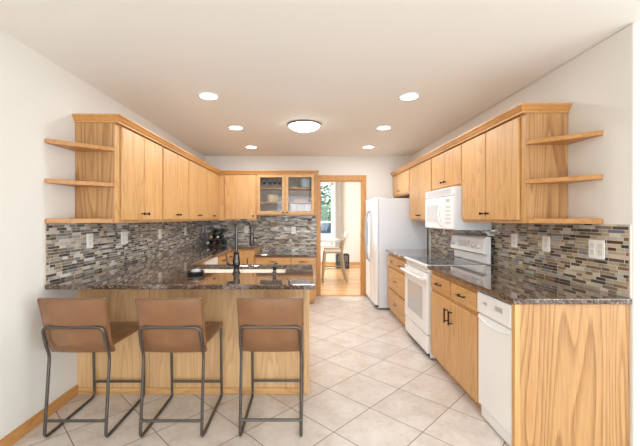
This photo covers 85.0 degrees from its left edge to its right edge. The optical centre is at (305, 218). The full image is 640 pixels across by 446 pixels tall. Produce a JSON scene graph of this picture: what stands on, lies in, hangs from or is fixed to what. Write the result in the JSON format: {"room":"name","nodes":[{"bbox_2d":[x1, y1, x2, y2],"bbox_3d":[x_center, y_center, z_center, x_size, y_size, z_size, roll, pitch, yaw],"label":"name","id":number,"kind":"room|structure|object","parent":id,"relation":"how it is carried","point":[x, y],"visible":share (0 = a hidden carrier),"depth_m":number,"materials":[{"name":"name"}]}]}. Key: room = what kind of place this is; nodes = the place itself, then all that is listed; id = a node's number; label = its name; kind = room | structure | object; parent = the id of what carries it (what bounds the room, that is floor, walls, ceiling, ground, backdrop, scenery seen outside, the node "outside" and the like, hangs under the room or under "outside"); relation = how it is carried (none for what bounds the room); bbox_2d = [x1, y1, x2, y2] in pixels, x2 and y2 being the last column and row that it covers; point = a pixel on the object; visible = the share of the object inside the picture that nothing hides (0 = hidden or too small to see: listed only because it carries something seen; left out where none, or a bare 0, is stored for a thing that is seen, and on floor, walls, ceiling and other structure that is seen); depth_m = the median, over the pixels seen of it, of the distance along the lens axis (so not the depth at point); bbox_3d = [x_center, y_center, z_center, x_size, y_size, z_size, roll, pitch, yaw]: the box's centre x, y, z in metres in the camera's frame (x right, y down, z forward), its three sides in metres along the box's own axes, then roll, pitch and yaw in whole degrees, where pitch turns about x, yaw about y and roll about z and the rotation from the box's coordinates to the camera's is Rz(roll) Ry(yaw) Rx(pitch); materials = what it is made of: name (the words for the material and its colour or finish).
{"room":"kitchen","nodes":[
{"label":"kitchen","id":0,"kind":"room"},
{"bbox_2d":[0,29,204,439],"bbox_3d":[-1.860,0.133,1.175,0.120,2.495,10.350,0,0,0],"label":"wall","id":1,"kind":"structure","parent":0,"point":[39,98],"depth_m":2.28,"materials":[{"name":"white paint"}]},
{"bbox_2d":[0,385,77,445],"bbox_3d":[-1.793,1.341,-0.623,0.014,0.078,6.715,0,0,0],"label":"baseboard","id":2,"kind":"structure","parent":1,"relation":"attached to","point":[30,424],"depth_m":2.31,"materials":[{"name":"brown wood"}]},
{"bbox_2d":[44,224,45,284],"bbox_3d":[-1.795,0.244,2.399,0.010,0.419,0.012,0,0,0],"label":"trim","id":3,"kind":"structure","parent":1,"relation":"attached to","point":[44,224],"depth_m":2.40,"materials":[{"name":"paint"}]},
{"bbox_2d":[45,139,113,151],"bbox_3d":[-1.645,-0.535,2.558,0.309,0.030,0.316,0,0,0],"label":"corner shelf","id":4,"kind":"object","parent":1,"relation":"attached to","point":[73,146],"visible":1,"depth_m":2.57,"materials":[{"name":"brown wood"}]},
{"bbox_2d":[45,179,113,186],"bbox_3d":[-1.645,-0.260,2.558,0.309,0.030,0.316,0,0,0],"label":"corner shelf","id":5,"kind":"object","parent":1,"relation":"attached to","point":[73,183],"visible":1,"depth_m":2.55,"materials":[{"name":"brown wood"}]},
{"bbox_2d":[45,219,113,222],"bbox_3d":[-1.645,0.017,2.558,0.309,0.034,0.316,0,0,0],"label":"corner shelf","id":6,"kind":"object","parent":1,"relation":"attached to","point":[46,220],"visible":1,"depth_m":2.54,"materials":[{"name":"brown wood"}]},
{"bbox_2d":[75,123,161,222],"bbox_3d":[-1.618,-0.362,3.156,0.360,0.792,0.878,0,0,0],"label":"upper cabinet","id":7,"kind":"object","parent":1,"relation":"attached to","point":[134,167],"visible":0.96,"depth_m":2.79,"materials":[{"name":"brown wood"}]},
{"bbox_2d":[72,114,318,175],"bbox_3d":[-1.250,-0.775,4.693,1.540,0.059,4.077,0,0,28],"label":"crown molding","id":8,"kind":"structure","parent":7,"relation":"attached to","point":[78,118],"depth_m":3.45,"materials":[{"name":"brown wood"}]},
{"bbox_2d":[46,221,204,283],"bbox_3d":[-1.796,0.245,4.317,0.008,0.418,3.824,0,0,0],"label":"backsplash","id":9,"kind":"structure","parent":1,"relation":"attached to","point":[68,255],"depth_m":3.13,"materials":[{"name":"multicoloured tile"}]},
{"bbox_2d":[87,233,92,247],"bbox_3d":[-1.788,0.185,2.890,0.007,0.120,0.085,0,0,0],"label":"wall outlet","id":10,"kind":"object","parent":9,"relation":"attached to","point":[89,236],"visible":1,"depth_m":2.89,"materials":[{"name":"white plastic"}]},
{"bbox_2d":[121,231,127,243],"bbox_3d":[-1.788,0.190,3.440,0.007,0.120,0.125,0,0,0],"label":"wall outlet","id":11,"kind":"object","parent":9,"relation":"attached to","point":[124,235],"visible":1,"depth_m":3.43,"materials":[{"name":"white plastic"}]},
{"bbox_2d":[159,229,161,238],"bbox_3d":[-1.788,0.190,4.280,0.007,0.120,0.080,0,0,0],"label":"wall outlet","id":12,"kind":"object","parent":9,"relation":"attached to","point":[160,230],"visible":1,"depth_m":4.28,"materials":[{"name":"white plastic"}]},
{"bbox_2d":[161,145,187,221],"bbox_3d":[-1.613,-0.362,3.990,0.351,0.792,0.789,0,0,0],"label":"upper cabinet","id":13,"kind":"object","parent":1,"relation":"attached to","point":[174,165],"visible":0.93,"depth_m":3.90,"materials":[{"name":"brown wood"}]},
{"bbox_2d":[187,158,206,220],"bbox_3d":[-1.613,-0.362,4.793,0.351,0.792,0.814,0,0,0],"label":"upper cabinet","id":14,"kind":"object","parent":1,"relation":"attached to","point":[197,173],"visible":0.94,"depth_m":4.73,"materials":[{"name":"brown wood"}]},
{"bbox_2d":[206,168,217,220],"bbox_3d":[-1.613,-0.362,5.550,0.351,0.792,0.698,0,0,0],"label":"upper cabinet","id":15,"kind":"object","parent":1,"relation":"attached to","point":[212,177],"visible":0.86,"depth_m":5.49,"materials":[{"name":"brown wood"}]},
{"bbox_2d":[12,265,508,445],"bbox_3d":[1.325,1.439,3.225,6.550,0.122,14.650,0,0,0],"label":"floor","id":16,"kind":"structure","parent":0,"point":[372,384],"depth_m":2.56,"materials":[{"name":"tile"}]},
{"bbox_2d":[37,298,144,436],"bbox_3d":[-1.440,0.933,2.407,0.415,0.891,0.585,0,0,0],"label":"bar stool","id":17,"kind":"object","parent":16,"relation":"on","point":[74,325],"visible":0.92,"depth_m":2.17,"materials":[{"name":"leather"}]},
{"bbox_2d":[135,298,222,436],"bbox_3d":[-0.842,0.933,2.407,0.415,0.891,0.585,0,0,0],"label":"bar stool","id":18,"kind":"object","parent":16,"relation":"on","point":[167,325],"visible":1,"depth_m":2.17,"materials":[{"name":"brown leather"}]},
{"bbox_2d":[77,289,309,393],"bbox_3d":[-0.885,0.934,3.087,1.827,0.889,0.729,0,0,0],"label":"base cabinet","id":19,"kind":"object","parent":16,"relation":"on","point":[220,305],"visible":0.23,"depth_m":2.75,"materials":[{"name":"brown wood"}]},
{"bbox_2d":[45,244,314,288],"bbox_3d":[-0.867,0.472,4.314,1.864,0.034,3.829,0,0,0],"label":"countertop","id":20,"kind":"structure","parent":19,"relation":"on","point":[166,271],"depth_m":2.74,"materials":[{"name":"stone"}]},
{"bbox_2d":[187,269,204,275],"bbox_3d":[-0.885,0.429,2.800,0.140,0.050,0.140,0,0,0],"label":"dish","id":21,"kind":"object","parent":20,"relation":"on","point":[194,272],"visible":1,"depth_m":2.76,"materials":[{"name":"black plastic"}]},
{"bbox_2d":[206,228,226,245],"bbox_3d":[-1.500,0.306,5.860,0.318,0.296,0.160,0,0,0],"label":"wine rack","id":22,"kind":"object","parent":20,"relation":"on","point":[216,233],"visible":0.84,"depth_m":5.79,"materials":[{"name":"black plastic"}]},
{"bbox_2d":[225,219,253,273],"bbox_3d":[-0.544,0.229,2.902,0.243,0.452,0.073,0,0,-23],"label":"faucet","id":23,"kind":"object","parent":20,"relation":"on","point":[236,258],"visible":1,"depth_m":2.88,"materials":[{"name":"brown metal"}]},
{"bbox_2d":[203,269,285,272],"bbox_3d":[-0.585,0.591,3.150,0.814,0.199,0.444,0,0,0],"label":"sink","id":24,"kind":"object","parent":20,"relation":"in","point":[205,270],"visible":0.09,"depth_m":3.36,"materials":[{"name":"ceramic"}]},
{"bbox_2d":[272,263,277,273],"bbox_3d":[-0.259,0.411,2.905,0.046,0.087,0.074,0,0,0],"label":"soap dispenser","id":25,"kind":"object","parent":20,"relation":"on","point":[274,267],"visible":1,"depth_m":2.88,"materials":[{"name":"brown metal"}]},
{"bbox_2d":[204,256,217,263],"bbox_3d":[-1.482,0.934,4.330,0.634,0.889,0.600,0,0,0],"label":"dishwasher","id":26,"kind":"object","parent":16,"relation":"on","point":[213,260],"visible":0.06,"depth_m":4.35,"materials":[{"name":"white metal"}]},
{"bbox_2d":[218,250,232,263],"bbox_3d":[-1.458,0.934,5.120,0.681,0.889,0.960,0,0,0],"label":"base cabinet","id":27,"kind":"object","parent":16,"relation":"on","point":[221,258],"visible":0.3,"depth_m":5.03,"materials":[{"name":"brown wood"}]},
{"bbox_2d":[233,246,259,263],"bbox_3d":[-1.002,0.934,5.896,0.353,0.889,0.665,0,0,0],"label":"base cabinet","id":28,"kind":"object","parent":16,"relation":"on","point":[247,256],"visible":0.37,"depth_m":5.60,"materials":[{"name":"brown wood"}]},
{"bbox_2d":[237,297,303,435],"bbox_3d":[-0.222,0.933,2.417,0.415,0.891,0.585,0,0,0],"label":"bar stool","id":29,"kind":"object","parent":16,"relation":"on","point":[264,324],"visible":1,"depth_m":2.18,"materials":[{"name":"brown leather"}]},
{"bbox_2d":[255,257,314,303],"bbox_3d":[-0.334,0.996,5.883,0.968,0.766,0.691,0,0,0],"label":"base cabinet","id":30,"kind":"object","parent":16,"relation":"on","point":[258,260],"visible":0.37,"depth_m":5.58,"materials":[{"name":"brown wood"}]},
{"bbox_2d":[255,251,316,256],"bbox_3d":[-0.322,0.596,5.894,0.994,0.032,0.669,0,0,0],"label":"countertop","id":31,"kind":"structure","parent":30,"relation":"on","point":[261,253],"depth_m":5.62,"materials":[{"name":"stone"}]},
{"bbox_2d":[321,238,340,241],"bbox_3d":[-0.055,0.918,7.835,1.590,0.917,1.070,0,0,0],"label":"dining table","id":32,"kind":"object","parent":16,"relation":"on","point":[322,239],"visible":0.21,"depth_m":7.40,"materials":[{"name":"grey wood"}]},
{"bbox_2d":[321,232,348,282],"bbox_3d":[0.637,0.841,7.660,0.590,1.086,0.437,0,0,0],"label":"dining chair","id":33,"kind":"object","parent":16,"relation":"on","point":[339,250],"visible":1,"depth_m":7.46,"materials":[{"name":"grey wood"}]},
{"bbox_2d":[324,248,340,251],"bbox_3d":[0.583,0.692,7.660,0.375,0.054,0.400,0,0,0],"label":"seat cushion","id":34,"kind":"object","parent":33,"relation":"on","point":[325,249],"depth_m":7.49,"materials":[{"name":"beige fabric"}]},
{"bbox_2d":[335,253,348,268],"bbox_3d":[1.010,1.179,9.685,0.360,0.398,0.330,0,0,0],"label":"trash can","id":35,"kind":"object","parent":16,"relation":"on","point":[346,255],"depth_m":9.54,"materials":[{"name":"plastic"}]},
{"bbox_2d":[364,197,426,308],"bbox_3d":[1.398,0.527,5.715,0.854,1.704,0.910,0,0,0],"label":"refrigerator","id":36,"kind":"object","parent":16,"relation":"on","point":[388,223],"visible":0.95,"depth_m":5.26,"materials":[{"name":"white metal"}]},
{"bbox_2d":[388,253,406,324],"bbox_3d":[1.502,0.934,4.660,0.687,0.889,0.980,0,0,0],"label":"base cabinet","id":37,"kind":"object","parent":16,"relation":"on","point":[396,276],"visible":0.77,"depth_m":4.63,"materials":[{"name":"brown wood"}]},
{"bbox_2d":[385,249,459,258],"bbox_3d":[1.514,0.472,4.668,0.679,0.034,1.005,0,0,0],"label":"countertop","id":38,"kind":"structure","parent":37,"relation":"on","point":[401,253],"depth_m":4.67,"materials":[{"name":"stone"}]},
{"bbox_2d":[400,233,490,357],"bbox_3d":[1.454,0.769,3.775,0.693,1.182,0.770,0,0,0],"label":"range","id":39,"kind":"object","parent":16,"relation":"on","point":[418,288],"visible":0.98,"depth_m":3.65,"materials":[{"name":"white metal"}]},
{"bbox_2d":[404,256,483,266],"bbox_3d":[1.462,0.461,3.775,0.595,0.026,0.770,0,0,0],"label":"cooktop","id":40,"kind":"object","parent":39,"relation":"in","point":[422,261],"depth_m":3.74,"materials":[{"name":"black glass"}]},
{"bbox_2d":[431,271,480,407],"bbox_3d":[1.502,0.934,2.910,0.687,0.889,0.930,0,0,0],"label":"base cabinet","id":41,"kind":"object","parent":16,"relation":"on","point":[454,313],"visible":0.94,"depth_m":2.80,"materials":[{"name":"brown wood"}]},
{"bbox_2d":[427,265,631,303],"bbox_3d":[1.514,0.472,2.683,0.679,0.034,1.405,0,0,0],"label":"countertop","id":42,"kind":"structure","parent":41,"relation":"on","point":[512,286],"depth_m":2.30,"materials":[{"name":"stone"}]},
{"bbox_2d":[477,291,511,445],"bbox_3d":[1.514,0.938,2.236,0.661,0.875,0.405,0,0,0],"label":"dishwasher","id":43,"kind":"object","parent":16,"relation":"on","point":[495,315],"visible":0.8,"depth_m":2.21,"materials":[{"name":"white metal"}]},
{"bbox_2d":[512,304,628,445],"bbox_3d":[1.524,0.934,2.013,0.659,0.889,0.034,0,0,0],"label":"end panel","id":44,"kind":"object","parent":16,"relation":"on","point":[570,362],"visible":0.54,"depth_m":2.00,"materials":[{"name":"brown wood"}]},
{"bbox_2d":[205,156,409,295],"bbox_3d":[0.028,0.133,6.290,3.655,2.495,0.120,0,0,0],"label":"wall","id":45,"kind":"structure","parent":0,"point":[377,170],"depth_m":6.23,"materials":[{"name":"white paint"}]},
{"bbox_2d":[218,174,258,220],"bbox_3d":[-1.163,-0.362,6.038,0.650,0.792,0.381,0,0,0],"label":"upper cabinet","id":46,"kind":"object","parent":45,"relation":"attached to","point":[237,193],"visible":0.97,"depth_m":5.88,"materials":[{"name":"brown wood"}]},
{"bbox_2d":[205,216,315,250],"bbox_3d":[-0.801,0.264,6.226,1.982,0.631,0.008,0,0,0],"label":"backsplash","id":47,"kind":"structure","parent":45,"relation":"attached to","point":[273,233],"depth_m":6.22,"materials":[{"name":"multicoloured tile"}]},
{"bbox_2d":[244,226,248,232],"bbox_3d":[-1.060,0.195,6.218,0.075,0.120,0.007,0,0,0],"label":"wall outlet","id":48,"kind":"object","parent":47,"relation":"attached to","point":[246,228],"visible":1,"depth_m":6.22,"materials":[{"name":"white plastic"}]},
{"bbox_2d":[257,174,315,214],"bbox_3d":[-0.331,-0.406,6.038,1.011,0.704,0.381,0,0,0],"label":"upper cabinet","id":49,"kind":"object","parent":45,"relation":"attached to","point":[277,194],"visible":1,"depth_m":5.89,"materials":[{"name":"brown wood"}]},
{"bbox_2d":[316,175,365,295],"bbox_3d":[0.630,0.305,6.281,0.890,2.150,0.138,0,0,0],"label":"door frame","id":50,"kind":"structure","parent":45,"relation":"in","point":[319,178],"depth_m":6.21,"materials":[{"name":"brown wood"}]},
{"bbox_2d":[320,295,361,295],"bbox_3d":[0.623,1.376,6.225,0.755,0.008,0.050,0,0,0],"label":"trim","id":51,"kind":"structure","parent":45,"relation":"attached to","point":[320,295],"depth_m":6.22,"materials":[{"name":"brown wood"}]},
{"bbox_2d":[0,0,639,155],"bbox_3d":[1.325,-1.175,3.225,6.550,0.120,14.650,0,0,0],"label":"ceiling","id":52,"kind":"structure","parent":0,"point":[344,66],"depth_m":2.39,"materials":[{"name":"white paint"}]},
{"bbox_2d":[197,92,219,99],"bbox_3d":[-0.885,-1.107,3.170,0.196,0.013,0.196,0,0,0],"label":"recessed light","id":53,"kind":"object","parent":52,"relation":"in","point":[203,95],"visible":1,"depth_m":3.15,"materials":[{"name":"white glass"}]},
{"bbox_2d":[228,125,243,129],"bbox_3d":[-0.860,-1.107,4.270,0.196,0.013,0.196,0,0,0],"label":"recessed light","id":54,"kind":"object","parent":52,"relation":"in","point":[233,127],"visible":1,"depth_m":4.24,"materials":[{"name":"white glass"}]},
{"bbox_2d":[287,120,320,132],"bbox_3d":[-0.020,-1.066,4.130,0.404,0.098,0.404,0,0,0],"label":"dome light","id":55,"kind":"object","parent":52,"relation":"attached to","point":[304,126],"visible":1,"depth_m":4.02,"materials":[{"name":"white glass"}]},
{"bbox_2d":[335,182,341,245],"bbox_3d":[0.225,-0.143,10.333,1.850,1.927,0.042,0,0,0],"label":"curtain","id":56,"kind":"object","parent":52,"relation":"hanging from","point":[338,185],"visible":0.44,"depth_m":10.33,"materials":[{"name":"fabric"}]},
{"bbox_2d":[376,125,391,129],"bbox_3d":[0.950,-1.107,4.270,0.196,0.013,0.196,0,0,0],"label":"recessed light","id":57,"kind":"object","parent":52,"relation":"in","point":[383,127],"visible":1,"depth_m":4.23,"materials":[{"name":"white glass"}]},
{"bbox_2d":[398,92,419,99],"bbox_3d":[0.940,-1.107,3.180,0.196,0.013,0.196,0,0,0],"label":"recessed light","id":58,"kind":"object","parent":52,"relation":"in","point":[412,95],"visible":1,"depth_m":3.15,"materials":[{"name":"white glass"}]},
{"bbox_2d":[321,182,359,261],"bbox_3d":[0.800,0.133,10.460,4.800,2.495,0.120,0,0,0],"label":"wall","id":59,"kind":"structure","parent":0,"point":[350,191],"depth_m":10.40,"materials":[{"name":"white paint"}]},
{"bbox_2d":[321,183,334,245],"bbox_3d":[0.100,-0.115,10.395,1.520,1.870,0.130,0,0,0],"label":"window","id":60,"kind":"structure","parent":59,"relation":"in","point":[326,188],"depth_m":10.43,"materials":[{"name":"clear glass"}]},
{"bbox_2d":[321,262,359,264],"bbox_3d":[0.810,1.340,10.393,4.580,0.080,0.014,0,0,0],"label":"baseboard","id":61,"kind":"structure","parent":59,"relation":"attached to","point":[326,263],"depth_m":10.39,"materials":[{"name":"brown wood"}]},
{"bbox_2d":[410,22,639,445],"bbox_3d":[1.925,0.133,4.162,0.140,2.495,4.375,0,0,0],"label":"wall","id":62,"kind":"structure","parent":0,"point":[601,84],"depth_m":2.14,"materials":[{"name":"white paint"}]},
{"bbox_2d":[393,168,410,196],"bbox_3d":[1.679,-0.567,5.696,0.351,0.383,1.008,0,0,0],"label":"upper cabinet","id":63,"kind":"object","parent":62,"relation":"attached to","point":[401,181],"visible":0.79,"depth_m":5.61,"materials":[{"name":"brown wood"}]},
{"bbox_2d":[410,157,432,220],"bbox_3d":[1.679,-0.362,4.734,0.351,0.792,0.913,0,0,0],"label":"upper cabinet","id":64,"kind":"object","parent":62,"relation":"attached to","point":[421,173],"visible":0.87,"depth_m":4.72,"materials":[{"name":"brown wood"}]},
{"bbox_2d":[432,142,462,190],"bbox_3d":[1.679,-0.541,3.866,0.351,0.433,0.818,0,0,0],"label":"upper cabinet","id":65,"kind":"object","parent":62,"relation":"attached to","point":[447,165],"visible":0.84,"depth_m":3.79,"materials":[{"name":"brown wood"}]},
{"bbox_2d":[425,186,491,229],"bbox_3d":[1.624,-0.101,3.855,0.438,0.439,0.790,0,0,0],"label":"microwave","id":66,"kind":"object","parent":65,"relation":"attached to","point":[443,207],"visible":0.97,"depth_m":3.58,"materials":[{"name":"white plastic"}]},
{"bbox_2d":[462,113,567,222],"bbox_3d":[1.679,-0.362,2.961,0.351,0.792,0.988,0,0,0],"label":"upper cabinet","id":67,"kind":"object","parent":62,"relation":"attached to","point":[497,163],"visible":0.99,"depth_m":2.57,"materials":[{"name":"brown wood"}]},
{"bbox_2d":[390,103,571,175],"bbox_3d":[1.675,-0.775,4.320,0.359,0.059,3.780,0,0,0],"label":"crown molding","id":68,"kind":"structure","parent":67,"relation":"attached to","point":[521,108],"depth_m":2.77,"materials":[{"name":"brown wood"}]},
{"bbox_2d":[431,223,628,297],"bbox_3d":[1.851,0.245,3.578,0.008,0.418,3.165,0,0,0],"label":"backsplash","id":69,"kind":"structure","parent":62,"relation":"attached to","point":[568,260],"depth_m":2.52,"materials":[{"name":"multicoloured tile"}]},
{"bbox_2d":[511,234,516,247],"bbox_3d":[1.843,0.195,3.090,0.007,0.120,0.085,0,0,0],"label":"wall outlet","id":70,"kind":"object","parent":69,"relation":"attached to","point":[513,236],"visible":1,"depth_m":3.08,"materials":[{"name":"white plastic"}]},
{"bbox_2d":[542,236,549,251],"bbox_3d":[1.843,0.195,2.680,0.007,0.120,0.085,0,0,0],"label":"wall outlet","id":71,"kind":"object","parent":69,"relation":"attached to","point":[545,239],"visible":1,"depth_m":2.67,"materials":[{"name":"white plastic"}]},
{"bbox_2d":[589,239,604,259],"bbox_3d":[1.843,0.195,2.215,0.007,0.120,0.120,0,0,0],"label":"wall outlet","id":72,"kind":"object","parent":69,"relation":"attached to","point":[596,247],"visible":1,"depth_m":2.20,"materials":[{"name":"white plastic"}]},
{"bbox_2d":[526,130,602,144],"bbox_3d":[1.704,-0.535,2.321,0.299,0.030,0.291,0,0,0],"label":"corner shelf","id":73,"kind":"object","parent":62,"relation":"attached to","point":[571,138],"visible":1,"depth_m":2.33,"materials":[{"name":"brown wood"}]},
{"bbox_2d":[526,174,602,183],"bbox_3d":[1.704,-0.260,2.321,0.299,0.030,0.291,0,0,0],"label":"corner shelf","id":74,"kind":"object","parent":62,"relation":"attached to","point":[571,179],"visible":1,"depth_m":2.31,"materials":[{"name":"brown wood"}]},
{"bbox_2d":[526,219,602,223],"bbox_3d":[1.704,0.017,2.321,0.299,0.034,0.291,0,0,0],"label":"corner shelf","id":75,"kind":"object","parent":62,"relation":"attached to","point":[547,221],"visible":1,"depth_m":2.29,"materials":[{"name":"brown wood"}]},
{"bbox_2d":[629,225,631,297],"bbox_3d":[1.850,0.244,1.990,0.010,0.419,0.010,0,0,0],"label":"trim","id":76,"kind":"structure","parent":62,"relation":"attached to","point":[630,226],"depth_m":1.99,"materials":[{"name":"tile"}]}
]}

